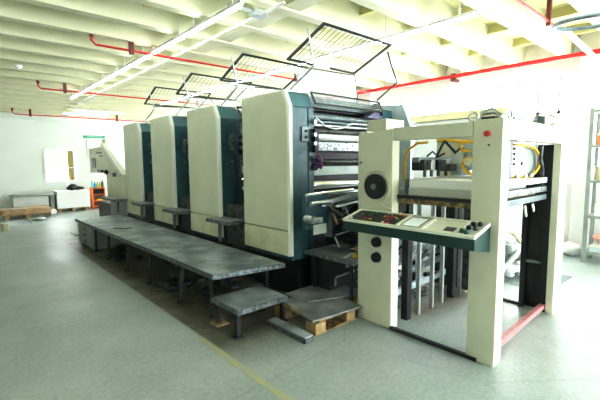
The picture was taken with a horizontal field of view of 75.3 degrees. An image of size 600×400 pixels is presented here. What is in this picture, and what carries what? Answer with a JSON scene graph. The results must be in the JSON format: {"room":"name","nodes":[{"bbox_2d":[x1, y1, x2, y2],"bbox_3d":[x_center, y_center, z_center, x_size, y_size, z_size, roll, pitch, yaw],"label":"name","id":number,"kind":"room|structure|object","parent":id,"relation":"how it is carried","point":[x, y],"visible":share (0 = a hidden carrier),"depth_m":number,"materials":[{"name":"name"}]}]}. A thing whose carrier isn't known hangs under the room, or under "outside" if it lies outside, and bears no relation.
{"room":"print shop","nodes":[
{"label":"print shop","id":0,"kind":"room"},
{"bbox_2d":[0,112,149,207],"bbox_3d":[-9.155,-1.429,12.827,12.900,3.640,0.250,-6,8,-41],"label":"wall","id":1,"kind":"structure","parent":0,"point":[22,142],"depth_m":13.07,"materials":[{"name":"white paint"}]},
{"bbox_2d":[43,149,76,182],"bbox_3d":[-8.406,-1.200,13.579,0.960,1.160,0.400,-6,8,-41],"label":"window","id":2,"kind":"structure","parent":1,"relation":"in","point":[70,160],"depth_m":13.66,"materials":[{"name":"white"}]},
{"bbox_2d":[0,117,127,124],"bbox_3d":[-9.049,-2.621,12.576,12.500,0.060,0.100,-6,8,-41],"label":"trim","id":3,"kind":"structure","parent":1,"relation":"attached to","point":[10,118],"depth_m":13.28,"materials":[{"name":"white paint"}]},
{"bbox_2d":[0,107,153,120],"bbox_3d":[-8.986,-3.012,12.462,12.500,0.420,0.300,-6,8,-41],"label":"trim","id":4,"kind":"structure","parent":1,"relation":"attached to","point":[43,112],"depth_m":13.10,"materials":[{"name":"paint"}]},
{"bbox_2d":[83,135,104,158],"bbox_3d":[-7.436,-1.915,14.114,0.700,0.820,0.045,-6,8,-41],"label":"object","id":5,"kind":"object","parent":1,"relation":"attached to","point":[91,143],"visible":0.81,"depth_m":14.04,"materials":[{"name":"white"}]},
{"bbox_2d":[0,207,599,399],"bbox_3d":[-1.871,1.183,4.891,13.100,0.100,22.200,-6,8,-41],"label":"floor","id":6,"kind":"structure","parent":0,"point":[75,324],"depth_m":3.44,"materials":[{"name":"paint"}]},
{"bbox_2d":[0,223,9,230],"bbox_3d":[-7.075,0.643,9.331,0.180,0.180,0.180,-6,8,-41],"label":"tin","id":7,"kind":"object","parent":6,"relation":"on","point":[3,226],"visible":1,"depth_m":9.26,"materials":[{"name":"beige"}]},
{"bbox_2d":[6,220,31,225],"bbox_3d":[-7.427,0.605,10.291,0.510,0.070,0.440,-6,8,-41],"label":"metal tray","id":8,"kind":"object","parent":6,"relation":"on","point":[21,222],"visible":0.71,"depth_m":10.24,"materials":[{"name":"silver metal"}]},
{"bbox_2d":[2,212,50,219],"bbox_3d":[-8.163,0.451,11.635,1.130,0.120,0.600,-6,8,-41],"label":"pallet","id":9,"kind":"object","parent":6,"relation":"on","point":[47,213],"visible":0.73,"depth_m":11.41,"materials":[{"name":"brown wood"}]},
{"bbox_2d":[0,211,48,215],"bbox_3d":[-8.223,0.373,11.588,1.190,0.036,0.680,-6,8,-41],"label":"plywood board","id":10,"kind":"object","parent":9,"relation":"on","point":[42,211],"visible":0.44,"depth_m":11.29,"materials":[{"name":"brown wood"}]},
{"bbox_2d":[0,209,50,214],"bbox_3d":[-8.186,0.328,11.617,1.190,0.036,0.680,-6,8,-41],"label":"plywood board","id":11,"kind":"object","parent":10,"relation":"on","point":[2,213],"visible":0.58,"depth_m":11.34,"materials":[{"name":"brown wood"}]},
{"bbox_2d":[3,207,51,212],"bbox_3d":[-8.164,0.283,11.633,1.190,0.036,0.680,-6,8,-41],"label":"plywood board","id":12,"kind":"object","parent":11,"relation":"on","point":[50,207],"visible":0.5,"depth_m":11.37,"materials":[{"name":"brown wood"}]},
{"bbox_2d":[0,205,49,211],"bbox_3d":[-8.202,0.245,11.595,1.190,0.036,0.680,-6,8,-41],"label":"plywood board","id":13,"kind":"object","parent":12,"relation":"on","point":[41,206],"visible":0.91,"depth_m":11.59,"materials":[{"name":"beige wood"}]},
{"bbox_2d":[55,206,89,211],"bbox_3d":[-7.756,0.287,13.229,0.930,0.120,0.650,-6,8,-41],"label":"pallet","id":14,"kind":"object","parent":6,"relation":"on","point":[88,207],"visible":0.65,"depth_m":13.02,"materials":[{"name":"brown wood"}]},
{"bbox_2d":[53,189,89,208],"bbox_3d":[-7.745,-0.046,13.194,0.970,0.550,0.710,-6,8,-41],"label":"paper stack","id":15,"kind":"object","parent":14,"relation":"on","point":[63,198],"visible":0.89,"depth_m":12.92,"materials":[{"name":"white paper"}]},
{"bbox_2d":[66,184,83,189],"bbox_3d":[-7.614,-0.440,13.151,0.299,0.231,0.563,4,7,35],"label":"bag","id":16,"kind":"object","parent":15,"relation":"on","point":[70,186],"visible":1,"depth_m":13.03,"materials":[{"name":"black plastic"}]},
{"bbox_2d":[89,187,105,208],"bbox_3d":[-7.165,-0.081,13.791,0.430,0.730,0.350,-6,8,-41],"label":"rack","id":17,"kind":"object","parent":6,"relation":"on","point":[94,203],"visible":0.7,"depth_m":13.75,"materials":[{"name":"orange paint"}]},
{"bbox_2d":[78,223,119,249],"bbox_3d":[-3.951,0.660,7.582,0.471,0.400,1.120,-6,8,-41],"label":"base cabinet","id":18,"kind":"object","parent":6,"relation":"on","point":[88,239],"visible":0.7,"depth_m":7.20,"materials":[{"name":"grey metal"}]},
{"bbox_2d":[89,139,134,218],"bbox_3d":[-4.412,-0.446,9.928,1.195,2.180,2.806,-6,8,-41],"label":"press feeder unit","id":19,"kind":"object","parent":6,"relation":"on","point":[102,160],"visible":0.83,"depth_m":9.37,"materials":[{"name":"beige metal"}]},
{"bbox_2d":[100,196,127,211],"bbox_3d":[-4.208,0.116,8.791,0.296,0.345,1.006,-6,8,-41],"label":"plate","id":20,"kind":"object","parent":19,"relation":"attached to","point":[109,198],"visible":1,"depth_m":8.62,"materials":[{"name":"grey metal"}]},
{"bbox_2d":[147,143,162,226],"bbox_3d":[-2.341,-0.180,8.144,1.500,1.972,0.550,-6,8,-41],"label":"transfer section","id":21,"kind":"object","parent":6,"relation":"on","point":[150,196],"visible":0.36,"depth_m":7.75,"materials":[{"name":"paint"}]},
{"bbox_2d":[123,86,215,223],"bbox_3d":[-2.630,-0.778,8.661,2.040,3.062,1.256,-6,8,-41],"label":"printing press unit","id":22,"kind":"object","parent":6,"relation":"on","point":[137,136],"visible":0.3,"depth_m":7.92,"materials":[{"name":"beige metal"}]},
{"bbox_2d":[132,201,154,218],"bbox_3d":[-3.063,0.221,7.646,0.276,0.345,0.566,-6,8,-41],"label":"plate","id":23,"kind":"object","parent":22,"relation":"attached to","point":[145,203],"visible":0.86,"depth_m":7.59,"materials":[{"name":"grey metal"}]},
{"bbox_2d":[75,215,284,318],"bbox_3d":[-2.358,0.776,6.116,0.898,0.478,5.595,-6,8,-41],"label":"work platform","id":24,"kind":"object","parent":6,"relation":"on","point":[211,260],"visible":1,"depth_m":5.03,"materials":[{"name":"paint"}]},
{"bbox_2d":[180,140,199,237],"bbox_3d":[-1.327,-0.075,7.010,1.500,1.972,0.540,-6,8,-41],"label":"transfer section","id":25,"kind":"object","parent":6,"relation":"on","point":[185,201],"visible":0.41,"depth_m":6.62,"materials":[{"name":"paint"}]},
{"bbox_2d":[197,277,206,290],"bbox_3d":[-1.236,1.056,4.902,0.124,0.140,0.124,-6,8,-41],"label":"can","id":26,"kind":"object","parent":6,"relation":"on","point":[202,281],"visible":0.9,"depth_m":4.85,"materials":[{"name":"metal"}]},
{"bbox_2d":[150,73,255,233],"bbox_3d":[-1.612,-0.672,7.523,2.040,3.062,1.256,-6,8,-41],"label":"printing press unit","id":27,"kind":"object","parent":6,"relation":"on","point":[170,174],"visible":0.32,"depth_m":6.80,"materials":[{"name":"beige metal"}]},
{"bbox_2d":[162,208,190,228],"bbox_3d":[-2.045,0.327,6.508,0.276,0.345,0.566,-6,8,-41],"label":"step","id":28,"kind":"structure","parent":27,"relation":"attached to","point":[175,211],"depth_m":6.46,"materials":[{"name":"grey metal"}]},
{"bbox_2d":[200,287,216,296],"bbox_3d":[-1.093,1.097,4.672,0.214,0.118,0.197,-6,8,-41],"label":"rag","id":29,"kind":"object","parent":6,"relation":"on","point":[205,291],"visible":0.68,"depth_m":4.61,"materials":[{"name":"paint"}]},
{"bbox_2d":[210,318,229,327],"bbox_3d":[-0.798,1.221,3.864,0.140,0.012,0.140,-6,8,-41],"label":"wood shim","id":30,"kind":"object","parent":6,"relation":"on","point":[223,322],"visible":0.93,"depth_m":3.84,"materials":[{"name":"brown wood"}]},
{"bbox_2d":[227,276,240,282],"bbox_3d":[-0.892,1.042,5.177,0.212,0.121,0.188,-6,8,-41],"label":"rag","id":31,"kind":"object","parent":6,"relation":"on","point":[236,278],"visible":0.61,"depth_m":5.11,"materials":[{"name":"fabric"}]},
{"bbox_2d":[226,135,254,277],"bbox_3d":[-0.306,0.030,5.869,1.500,1.972,0.570,-6,8,-41],"label":"transfer section","id":32,"kind":"object","parent":6,"relation":"on","point":[235,233],"visible":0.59,"depth_m":5.47,"materials":[{"name":"paint"}]},
{"bbox_2d":[198,338,292,399],"bbox_3d":[0.639,1.419,1.813,0.055,0.002,4.650,-6,8,-41],"label":"painted line","id":33,"kind":"structure","parent":6,"relation":"on","point":[267,385],"depth_m":2.97,"materials":[{"name":"yellow paint"}]},
{"bbox_2d":[211,285,287,336],"bbox_3d":[-0.500,1.085,3.874,0.582,0.250,0.483,-6,8,-41],"label":"step stool","id":34,"kind":"object","parent":6,"relation":"on","point":[244,301],"visible":0.98,"depth_m":3.80,"materials":[{"name":"paint"}]},
{"bbox_2d":[187,53,316,247],"bbox_3d":[-0.601,-0.568,6.393,2.040,3.062,1.256,-6,8,-41],"label":"printing press unit","id":35,"kind":"object","parent":6,"relation":"on","point":[213,185],"visible":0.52,"depth_m":5.69,"materials":[{"name":"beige metal"}]},
{"bbox_2d":[206,216,244,241],"bbox_3d":[-1.034,0.431,5.378,0.276,0.345,0.566,-6,8,-41],"label":"plate","id":36,"kind":"object","parent":35,"relation":"attached to","point":[227,221],"visible":0.9,"depth_m":5.30,"materials":[{"name":"grey metal"}]},
{"bbox_2d":[236,106,241,118],"bbox_3d":[-0.465,-1.293,6.122,1.335,0.236,0.260,-6,8,-41],"label":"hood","id":37,"kind":"object","parent":35,"relation":"attached to","point":[238,112],"depth_m":5.66,"materials":[{"name":"metal"}]},
{"bbox_2d":[267,317,312,343],"bbox_3d":[-0.103,1.213,3.638,0.100,0.060,0.540,-6,8,-41],"label":"plank","id":38,"kind":"object","parent":6,"relation":"on","point":[288,329],"visible":1,"depth_m":3.59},
{"bbox_2d":[275,295,357,336],"bbox_3d":[0.230,1.134,4.070,0.840,0.126,0.650,-6,8,-41],"label":"pallet","id":39,"kind":"object","parent":6,"relation":"on","point":[319,327],"visible":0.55,"depth_m":3.85,"materials":[{"name":"brown wood"}]},
{"bbox_2d":[285,297,361,321],"bbox_3d":[0.202,1.070,3.989,0.624,0.015,0.623,-4,7,-34],"label":"steel plate","id":40,"kind":"object","parent":39,"relation":"on","point":[315,311],"visible":0.71,"depth_m":3.89,"materials":[{"name":"grey metal"}]},
{"bbox_2d":[285,285,357,301],"bbox_3d":[0.319,1.023,4.321,0.800,0.009,0.620,-6,8,-41],"label":"steel plate","id":41,"kind":"object","parent":40,"relation":"on","point":[310,293],"visible":0.71,"depth_m":4.26,"materials":[{"name":"grey metal"}]},
{"bbox_2d":[242,22,413,291],"bbox_3d":[0.430,-0.461,5.241,2.040,3.062,1.256,-6,8,-41],"label":"printing press unit","id":42,"kind":"object","parent":6,"relation":"on","point":[284,131],"visible":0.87,"depth_m":4.71,"materials":[{"name":"beige metal"}]},
{"bbox_2d":[313,155,322,170],"bbox_3d":[0.215,-0.436,4.579,0.130,0.187,0.104,-6,8,-41],"label":"rag","id":43,"kind":"object","parent":42,"relation":"hanging from","point":[318,164],"visible":1,"depth_m":4.56,"materials":[{"name":"purple fabric"}]},
{"bbox_2d":[309,91,383,119],"bbox_3d":[0.566,-1.186,4.969,1.335,0.236,0.260,-6,8,-41],"label":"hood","id":44,"kind":"object","parent":42,"relation":"attached to","point":[374,111],"depth_m":4.95,"materials":[{"name":"metal"}]},
{"bbox_2d":[302,187,404,256],"bbox_3d":[0.730,0.211,4.572,1.595,0.796,0.800,-6,8,-41],"label":"infeed section","id":45,"kind":"object","parent":42,"relation":"attached to","point":[322,214],"visible":0.54,"depth_m":4.33,"materials":[{"name":"paint"}]},
{"bbox_2d":[304,241,424,301],"bbox_3d":[0.803,0.842,4.683,1.332,0.575,0.760,-6,8,-41],"label":"walkway","id":46,"kind":"object","parent":6,"relation":"on","point":[330,270],"visible":0.43,"depth_m":4.42,"materials":[{"name":"paint"}]},
{"bbox_2d":[413,118,478,243],"bbox_3d":[2.577,-0.176,6.425,0.630,2.220,1.250,-6,8,-41],"label":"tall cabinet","id":47,"kind":"object","parent":6,"relation":"on","point":[420,150],"visible":0.06,"depth_m":6.47,"materials":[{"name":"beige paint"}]},
{"bbox_2d":[410,107,523,122],"bbox_3d":[2.634,-1.333,6.255,0.700,0.105,1.540,-6,8,-41],"label":"lid","id":48,"kind":"object","parent":47,"relation":"on","point":[516,112],"visible":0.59,"depth_m":5.96,"materials":[{"name":"beige metal"}]},
{"bbox_2d":[342,107,569,366],"bbox_3d":[1.549,0.174,3.906,2.027,2.045,1.424,-6,8,-41],"label":"machine","id":49,"kind":"object","parent":6,"relation":"on","point":[464,248],"visible":1,"depth_m":3.66,"materials":[{"name":"metal"}]},
{"bbox_2d":[425,220,463,232],"bbox_3d":[1.138,0.213,3.058,0.230,0.067,0.255,-6,8,-41],"label":"control panel","id":50,"kind":"object","parent":49,"relation":"on","point":[445,226],"depth_m":3.07,"materials":[{"name":"paint"}]},
{"bbox_2d":[408,175,525,198],"bbox_3d":[1.653,-0.143,3.782,1.190,0.150,0.615,-6,8,-41],"label":"paper stack","id":51,"kind":"object","parent":49,"relation":"on","point":[448,186],"visible":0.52,"depth_m":3.42,"materials":[{"name":"white paper"}]},
{"bbox_2d":[504,264,515,277],"bbox_3d":[2.833,0.962,5.291,0.197,0.220,0.195,-6,8,-41],"label":"plastic bag","id":52,"kind":"object","parent":6,"relation":"on","point":[509,273],"visible":0.66,"depth_m":5.22,"materials":[{"name":"white plastic"}]},
{"bbox_2d":[504,228,520,271],"bbox_3d":[2.802,0.718,5.440,1.132,0.635,0.432,-6,8,-41],"label":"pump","id":53,"kind":"object","parent":6,"relation":"on","point":[512,251],"visible":0.35,"depth_m":5.40,"materials":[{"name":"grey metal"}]},
{"bbox_2d":[505,233,515,243],"bbox_3d":[3.029,0.598,5.691,0.218,0.242,0.221,-1,6,-4],"label":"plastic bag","id":54,"kind":"object","parent":53,"relation":"on","point":[509,239],"visible":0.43,"depth_m":5.61,"materials":[{"name":"white plastic"}]},
{"bbox_2d":[505,244,516,254],"bbox_3d":[2.963,0.690,5.472,0.159,0.120,0.159,-6,8,-41],"label":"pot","id":55,"kind":"object","parent":53,"relation":"on","point":[510,249],"depth_m":5.41,"materials":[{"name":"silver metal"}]},
{"bbox_2d":[504,274,571,285],"bbox_3d":[3.160,1.057,5.177,0.950,0.006,0.550,-6,8,-41],"label":"floor mat","id":56,"kind":"object","parent":6,"relation":"on","point":[515,280],"visible":0.29,"depth_m":5.13,"materials":[{"name":"grey rubber"}]},
{"bbox_2d":[512,260,519,276],"bbox_3d":[3.005,0.947,5.343,0.228,0.242,0.229,-6,8,-41],"label":"plastic bag","id":57,"kind":"object","parent":56,"relation":"on","point":[516,264],"visible":0.46,"depth_m":5.29,"materials":[{"name":"white plastic"}]},
{"bbox_2d":[562,242,581,255],"bbox_3d":[4.497,0.813,6.444,0.286,0.243,0.282,-1,6,-9],"label":"plastic bag","id":58,"kind":"object","parent":6,"relation":"on","point":[569,248],"visible":0.91,"depth_m":6.37,"materials":[{"name":"white plastic"}]},
{"bbox_2d":[581,108,599,262],"bbox_3d":[4.890,-0.181,5.669,0.475,2.340,1.100,-6,8,-41],"label":"metal shelving","id":59,"kind":"object","parent":6,"relation":"on","point":[584,251],"visible":0.94,"depth_m":5.95,"materials":[{"name":"grey metal"}]},
{"bbox_2d":[589,243,599,252],"bbox_3d":[4.584,0.742,5.999,0.232,0.103,0.164,-6,8,-41],"label":"carton","id":60,"kind":"object","parent":59,"relation":"on","point":[594,247],"visible":1,"depth_m":5.95,"materials":[{"name":"white cardboard"}]},
{"bbox_2d":[593,166,599,179],"bbox_3d":[4.536,-0.408,5.903,0.140,0.212,0.140,-6,8,-41],"label":"tin","id":61,"kind":"object","parent":59,"relation":"on","point":[596,171],"visible":0.94,"depth_m":5.87,"materials":[{"name":"beige"}]},
{"bbox_3d":[-8.655,0.369,12.499,0.950,0.120,0.650,-6,8,-41],"label":"pallet","id":62,"kind":"object","parent":6,"relation":"on","visible":0},
{"bbox_2d":[9,193,54,206],"bbox_3d":[-8.599,0.067,12.501,1.120,0.480,0.780,-6,8,-41],"label":"stack","id":63,"kind":"object","parent":62,"relation":"on","point":[21,200],"visible":0.83,"depth_m":12.21,"materials":[{"name":"grey paper"}]},
{"bbox_2d":[319,36,599,243],"bbox_3d":[2.890,-1.145,8.936,0.300,3.640,21.600,-6,8,-41],"label":"wall","id":64,"kind":"structure","parent":0,"point":[566,67],"depth_m":7.43,"materials":[{"name":"beige paint"}]},
{"bbox_2d":[362,87,382,104],"bbox_3d":[1.844,-1.236,9.941,0.520,3.640,0.280,-6,8,-41],"label":"trim","id":65,"kind":"structure","parent":64,"relation":"attached to","point":[371,96],"depth_m":9.61,"materials":[{"name":"beige paint"}]},
{"bbox_2d":[380,93,447,125],"bbox_3d":[2.645,-1.462,9.110,0.050,1.850,2.030,-6,8,-41],"label":"window","id":66,"kind":"structure","parent":64,"relation":"in","point":[439,95],"depth_m":8.83,"materials":[{"name":"grey"}]},
{"bbox_2d":[447,66,471,112],"bbox_3d":[3.354,-1.080,8.253,0.520,3.640,0.280,-6,8,-41],"label":"trim","id":67,"kind":"structure","parent":64,"relation":"attached to","point":[457,92],"depth_m":7.97,"materials":[{"name":"beige paint"}]},
{"bbox_2d":[324,48,599,98],"bbox_3d":[2.034,-2.579,9.180,0.427,0.140,19.300,-6,8,-41],"label":"pipe","id":68,"kind":"object","parent":64,"relation":"attached to","point":[453,77],"visible":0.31,"depth_m":7.36,"materials":[{"name":"metal"}]},
{"bbox_2d":[467,75,577,179],"bbox_3d":[4.155,-1.305,7.422,0.050,1.850,2.030,-6,8,-41],"label":"window","id":69,"kind":"structure","parent":64,"relation":"in","point":[559,111],"depth_m":7.12,"materials":[{"name":"grey metal"}]},
{"bbox_2d":[568,31,599,254],"bbox_3d":[4.864,-0.924,6.565,0.520,3.640,0.280,-6,8,-41],"label":"trim","id":70,"kind":"structure","parent":64,"relation":"attached to","point":[588,92],"depth_m":6.39,"materials":[{"name":"beige paint"}]},
{"bbox_2d":[348,0,589,63],"bbox_3d":[-1.905,-2.562,4.514,13.100,0.150,22.200,-6,8,-41],"label":"ceiling","id":71,"kind":"structure","parent":0,"point":[556,4],"depth_m":5.59,"materials":[{"name":"beige paint"}]},
{"bbox_2d":[0,104,162,117],"bbox_3d":[-8.800,-3.042,12.248,12.500,0.320,0.300,-6,8,-41],"label":"ceiling beam","id":72,"kind":"structure","parent":71,"relation":"attached to","point":[1,106],"depth_m":13.07,"materials":[{"name":"paint"}]},
{"bbox_2d":[11,108,149,121],"bbox_3d":[-6.735,-3.087,14.065,6.008,0.470,0.055,-6,8,-41],"label":"pipe","id":73,"kind":"object","parent":72,"relation":"hanging from","point":[29,114],"visible":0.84,"depth_m":13.20,"materials":[{"name":"red metal"}]},
{"bbox_2d":[62,112,109,116],"bbox_3d":[-7.291,-3.103,13.297,1.450,0.435,0.060,-6,8,-41],"label":"fluorescent light","id":74,"kind":"object","parent":71,"relation":"hanging from","point":[69,113],"visible":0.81,"depth_m":13.28,"materials":[{"name":"white"}]},
{"bbox_2d":[0,97,186,114],"bbox_3d":[-7.776,-2.936,11.103,12.500,0.320,0.300,-6,8,-41],"label":"ceiling beam","id":75,"kind":"structure","parent":71,"relation":"attached to","point":[1,98],"depth_m":12.11,"materials":[{"name":"paint"}]},
{"bbox_2d":[0,101,186,115],"bbox_3d":[-8.288,-2.989,11.676,12.500,0.320,0.300,-6,8,-41],"label":"ceiling beam","id":76,"kind":"structure","parent":71,"relation":"attached to","point":[1,102],"depth_m":12.68,"materials":[{"name":"paint"}]},
{"bbox_2d":[0,93,189,111],"bbox_3d":[-7.264,-2.883,10.531,12.500,0.320,0.300,-6,8,-41],"label":"ceiling beam","id":77,"kind":"structure","parent":71,"relation":"attached to","point":[3,95],"depth_m":11.20,"materials":[{"name":"paint"}]},
{"bbox_2d":[0,88,202,109],"bbox_3d":[-6.752,-2.830,9.958,12.500,0.320,0.300,-6,8,-41],"label":"ceiling beam","id":78,"kind":"structure","parent":71,"relation":"attached to","point":[6,91],"depth_m":10.50,"materials":[{"name":"paint"}]},
{"bbox_2d":[99,66,120,82],"bbox_3d":[-3.643,-2.546,7.433,0.040,0.435,1.290,-6,8,-41],"label":"fluorescent light","id":79,"kind":"object","parent":71,"relation":"hanging from","point":[117,71],"visible":0.77,"depth_m":7.36,"materials":[{"name":"white plastic"}]},
{"bbox_2d":[0,83,239,109],"bbox_3d":[-6.240,-2.777,9.386,12.500,0.320,0.300,-6,8,-41],"label":"ceiling beam","id":80,"kind":"structure","parent":71,"relation":"attached to","point":[2,85],"depth_m":9.82,"materials":[{"name":"paint"}]},
{"bbox_2d":[0,76,241,106],"bbox_3d":[-5.727,-2.724,8.813,12.500,0.320,0.300,-6,8,-41],"label":"ceiling beam","id":81,"kind":"structure","parent":71,"relation":"attached to","point":[9,80],"depth_m":9.44,"materials":[{"name":"paint"}]},
{"bbox_2d":[0,69,242,102],"bbox_3d":[-5.215,-2.671,8.241,12.500,0.320,0.300,-6,8,-41],"label":"ceiling beam","id":82,"kind":"structure","parent":71,"relation":"attached to","point":[3,72],"depth_m":8.52,"materials":[{"name":"paint"}]},
{"bbox_2d":[0,60,260,97],"bbox_3d":[-4.703,-2.618,7.668,12.500,0.320,0.300,-6,8,-41],"label":"ceiling beam","id":83,"kind":"structure","parent":71,"relation":"attached to","point":[8,65],"depth_m":7.99,"materials":[{"name":"paint"}]},
{"bbox_2d":[120,46,147,71],"bbox_3d":[-2.772,-2.456,6.458,0.040,0.435,1.290,-6,8,-41],"label":"fluorescent light","id":84,"kind":"object","parent":71,"relation":"hanging from","point":[144,56],"visible":0.77,"depth_m":6.42,"materials":[{"name":"white plastic"}]},
{"bbox_2d":[36,80,239,108],"bbox_3d":[-3.384,-2.799,10.297,6.028,0.470,0.055,-6,8,-41],"label":"pipe","id":85,"kind":"object","parent":71,"relation":"hanging from","point":[64,90],"visible":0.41,"depth_m":9.11,"materials":[{"name":"metal"}]},
{"bbox_2d":[0,49,318,96],"bbox_3d":[-4.191,-2.565,7.096,12.500,0.320,0.300,-6,8,-41],"label":"ceiling beam","id":86,"kind":"structure","parent":71,"relation":"attached to","point":[6,55],"depth_m":7.34,"materials":[{"name":"paint"}]},
{"bbox_2d":[148,18,186,56],"bbox_3d":[-1.901,-2.366,5.484,0.040,0.435,1.290,-6,8,-41],"label":"fluorescent light","id":87,"kind":"object","parent":71,"relation":"hanging from","point":[182,35],"visible":0.79,"depth_m":5.35,"materials":[{"name":"white plastic"}]},
{"bbox_2d":[0,36,338,96],"bbox_3d":[-3.679,-2.512,6.523,12.500,0.320,0.300,-6,8,-41],"label":"ceiling beam","id":88,"kind":"structure","parent":71,"relation":"attached to","point":[6,43],"depth_m":6.76,"materials":[{"name":"paint"}]},
{"bbox_2d":[0,19,360,92],"bbox_3d":[-3.167,-2.459,5.951,12.500,0.320,0.300,-6,8,-41],"label":"ceiling beam","id":89,"kind":"structure","parent":71,"relation":"attached to","point":[11,29],"depth_m":6.08,"materials":[{"name":"paint"}]},
{"bbox_2d":[0,0,385,88],"bbox_3d":[-2.654,-2.406,5.378,12.500,0.320,0.300,-6,8,-41],"label":"ceiling beam","id":90,"kind":"structure","parent":71,"relation":"attached to","point":[10,10],"depth_m":5.51,"materials":[{"name":"paint"}]},
{"bbox_2d":[64,0,324,110],"bbox_3d":[-0.832,-2.423,5.285,0.240,0.300,21.300,-6,8,-41],"label":"ceiling beam","id":91,"kind":"structure","parent":71,"relation":"attached to","point":[298,5],"depth_m":5.49,"materials":[{"name":"paint"}]},
{"bbox_2d":[14,0,414,83],"bbox_3d":[-2.142,-2.353,4.806,12.500,0.320,0.300,-6,8,-41],"label":"ceiling beam","id":92,"kind":"structure","parent":71,"relation":"attached to","point":[126,12],"depth_m":5.21,"materials":[{"name":"paint"}]},
{"bbox_2d":[185,0,243,35],"bbox_3d":[-1.029,-2.276,4.511,0.040,0.435,1.290,-6,8,-41],"label":"fluorescent light","id":93,"kind":"object","parent":71,"relation":"hanging from","point":[237,5],"visible":0.95,"depth_m":4.44,"materials":[{"name":"white plastic"}]},
{"bbox_2d":[89,34,369,92],"bbox_3d":[-0.599,-2.513,7.207,5.998,0.470,0.055,-6,8,-41],"label":"pipe","id":94,"kind":"object","parent":71,"relation":"hanging from","point":[131,50],"visible":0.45,"depth_m":6.18,"materials":[{"name":"red metal"}]},
{"bbox_2d":[213,76,250,89],"bbox_3d":[-1.463,-2.646,8.226,0.040,0.435,1.472,-6,8,-41],"label":"fluorescent light","id":95,"kind":"object","parent":71,"relation":"hanging from","point":[249,77],"visible":0.6,"depth_m":8.29,"materials":[{"name":"white plastic"}]},
{"bbox_2d":[251,61,301,78],"bbox_3d":[-0.470,-2.543,7.117,0.040,0.435,1.472,-6,8,-41],"label":"fluorescent light","id":96,"kind":"object","parent":71,"relation":"hanging from","point":[286,67],"visible":0.52,"depth_m":7.09,"materials":[{"name":"white plastic"}]},
{"bbox_2d":[127,0,446,77],"bbox_3d":[-1.630,-2.300,4.233,12.500,0.320,0.300,-6,8,-41],"label":"ceiling beam","id":97,"kind":"structure","parent":71,"relation":"attached to","point":[290,29],"depth_m":5.55,"materials":[{"name":"paint"}]},
{"bbox_2d":[286,5,377,43],"bbox_3d":[0.063,-2.600,6.069,0.100,0.120,21.300,-6,8,-41],"label":"ceiling","id":98,"kind":"structure","parent":71,"relation":"attached to","point":[364,11],"depth_m":5.14,"materials":[{"name":"beige paint"}]},
{"bbox_2d":[303,38,372,64],"bbox_3d":[0.522,-2.440,6.007,0.040,0.435,1.472,-6,8,-41],"label":"fluorescent light","id":99,"kind":"object","parent":71,"relation":"hanging from","point":[367,42],"visible":0.61,"depth_m":5.89,"materials":[{"name":"white plastic"}]},
{"bbox_2d":[244,0,484,71],"bbox_3d":[-1.118,-2.248,3.661,12.500,0.320,0.300,-6,8,-41],"label":"ceiling beam","id":100,"kind":"structure","parent":71,"relation":"attached to","point":[345,14],"depth_m":5.50,"materials":[{"name":"paint"}]},
{"bbox_2d":[76,1,284,103],"bbox_3d":[-3.339,-2.397,7.416,0.470,0.065,9.200,-6,8,-41],"label":"cable conduit","id":101,"kind":"object","parent":100,"relation":"attached to","point":[256,13],"visible":1,"depth_m":4.77,"materials":[{"name":"white metal"}]},
{"bbox_2d":[372,1,478,44],"bbox_3d":[1.514,-2.337,4.898,0.040,0.435,1.472,-6,8,-41],"label":"fluorescent light","id":102,"kind":"object","parent":71,"relation":"hanging from","point":[470,14],"visible":0.93,"depth_m":4.80,"materials":[{"name":"white"}]},
{"bbox_2d":[349,0,527,63],"bbox_3d":[-0.606,-2.195,3.088,12.500,0.320,0.300,-6,8,-41],"label":"ceiling beam","id":103,"kind":"structure","parent":71,"relation":"attached to","point":[471,33],"depth_m":5.39,"materials":[{"name":"paint"}]},
{"bbox_2d":[371,0,529,44],"bbox_3d":[0.884,-2.681,6.797,0.100,0.120,21.300,-6,8,-41],"label":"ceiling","id":104,"kind":"structure","parent":71,"relation":"attached to","point":[467,8],"depth_m":5.23,"materials":[{"name":"beige paint"}]},
{"bbox_2d":[398,23,598,70],"bbox_3d":[2.415,-2.831,8.152,0.100,0.120,21.300,-6,8,-41],"label":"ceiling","id":105,"kind":"structure","parent":71,"relation":"attached to","point":[519,42],"depth_m":6.56,"materials":[{"name":"beige paint"}]},
{"bbox_2d":[458,0,578,55],"bbox_3d":[-0.093,-2.142,2.516,12.500,0.320,0.300,-6,8,-41],"label":"ceiling beam","id":106,"kind":"structure","parent":71,"relation":"attached to","point":[510,14],"depth_m":5.16,"materials":[{"name":"paint"}]},
{"bbox_2d":[515,0,565,35],"bbox_3d":[2.672,-2.253,4.334,3.650,0.470,0.040,-6,8,-41],"label":"pipe","id":107,"kind":"object","parent":71,"relation":"hanging from","point":[548,19],"visible":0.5,"depth_m":4.53,"materials":[{"name":"metal"}]},
{"bbox_2d":[552,0,599,30],"bbox_3d":[3.002,-2.133,3.967,0.475,0.681,0.723,-6,8,-41],"label":"pendant lamp ring","id":108,"kind":"object","parent":71,"relation":"hanging from","point":[555,27],"visible":1,"depth_m":4.11,"materials":[{"name":"grey metal"}]},
{"bbox_2d":[566,0,599,30],"bbox_3d":[0.419,-2.088,1.943,12.500,0.320,0.300,-6,8,-41],"label":"ceiling beam","id":109,"kind":"structure","parent":71,"relation":"attached to","point":[579,5],"depth_m":4.49,"materials":[{"name":"paint"}]},
{"bbox_2d":[560,26,598,59],"bbox_3d":[3.619,-2.004,5.016,1.632,0.110,0.060,-6,8,-41],"label":"fluorescent light","id":110,"kind":"object","parent":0,"point":[569,34],"visible":0.79,"depth_m":4.97,"materials":[{"name":"white plastic"}]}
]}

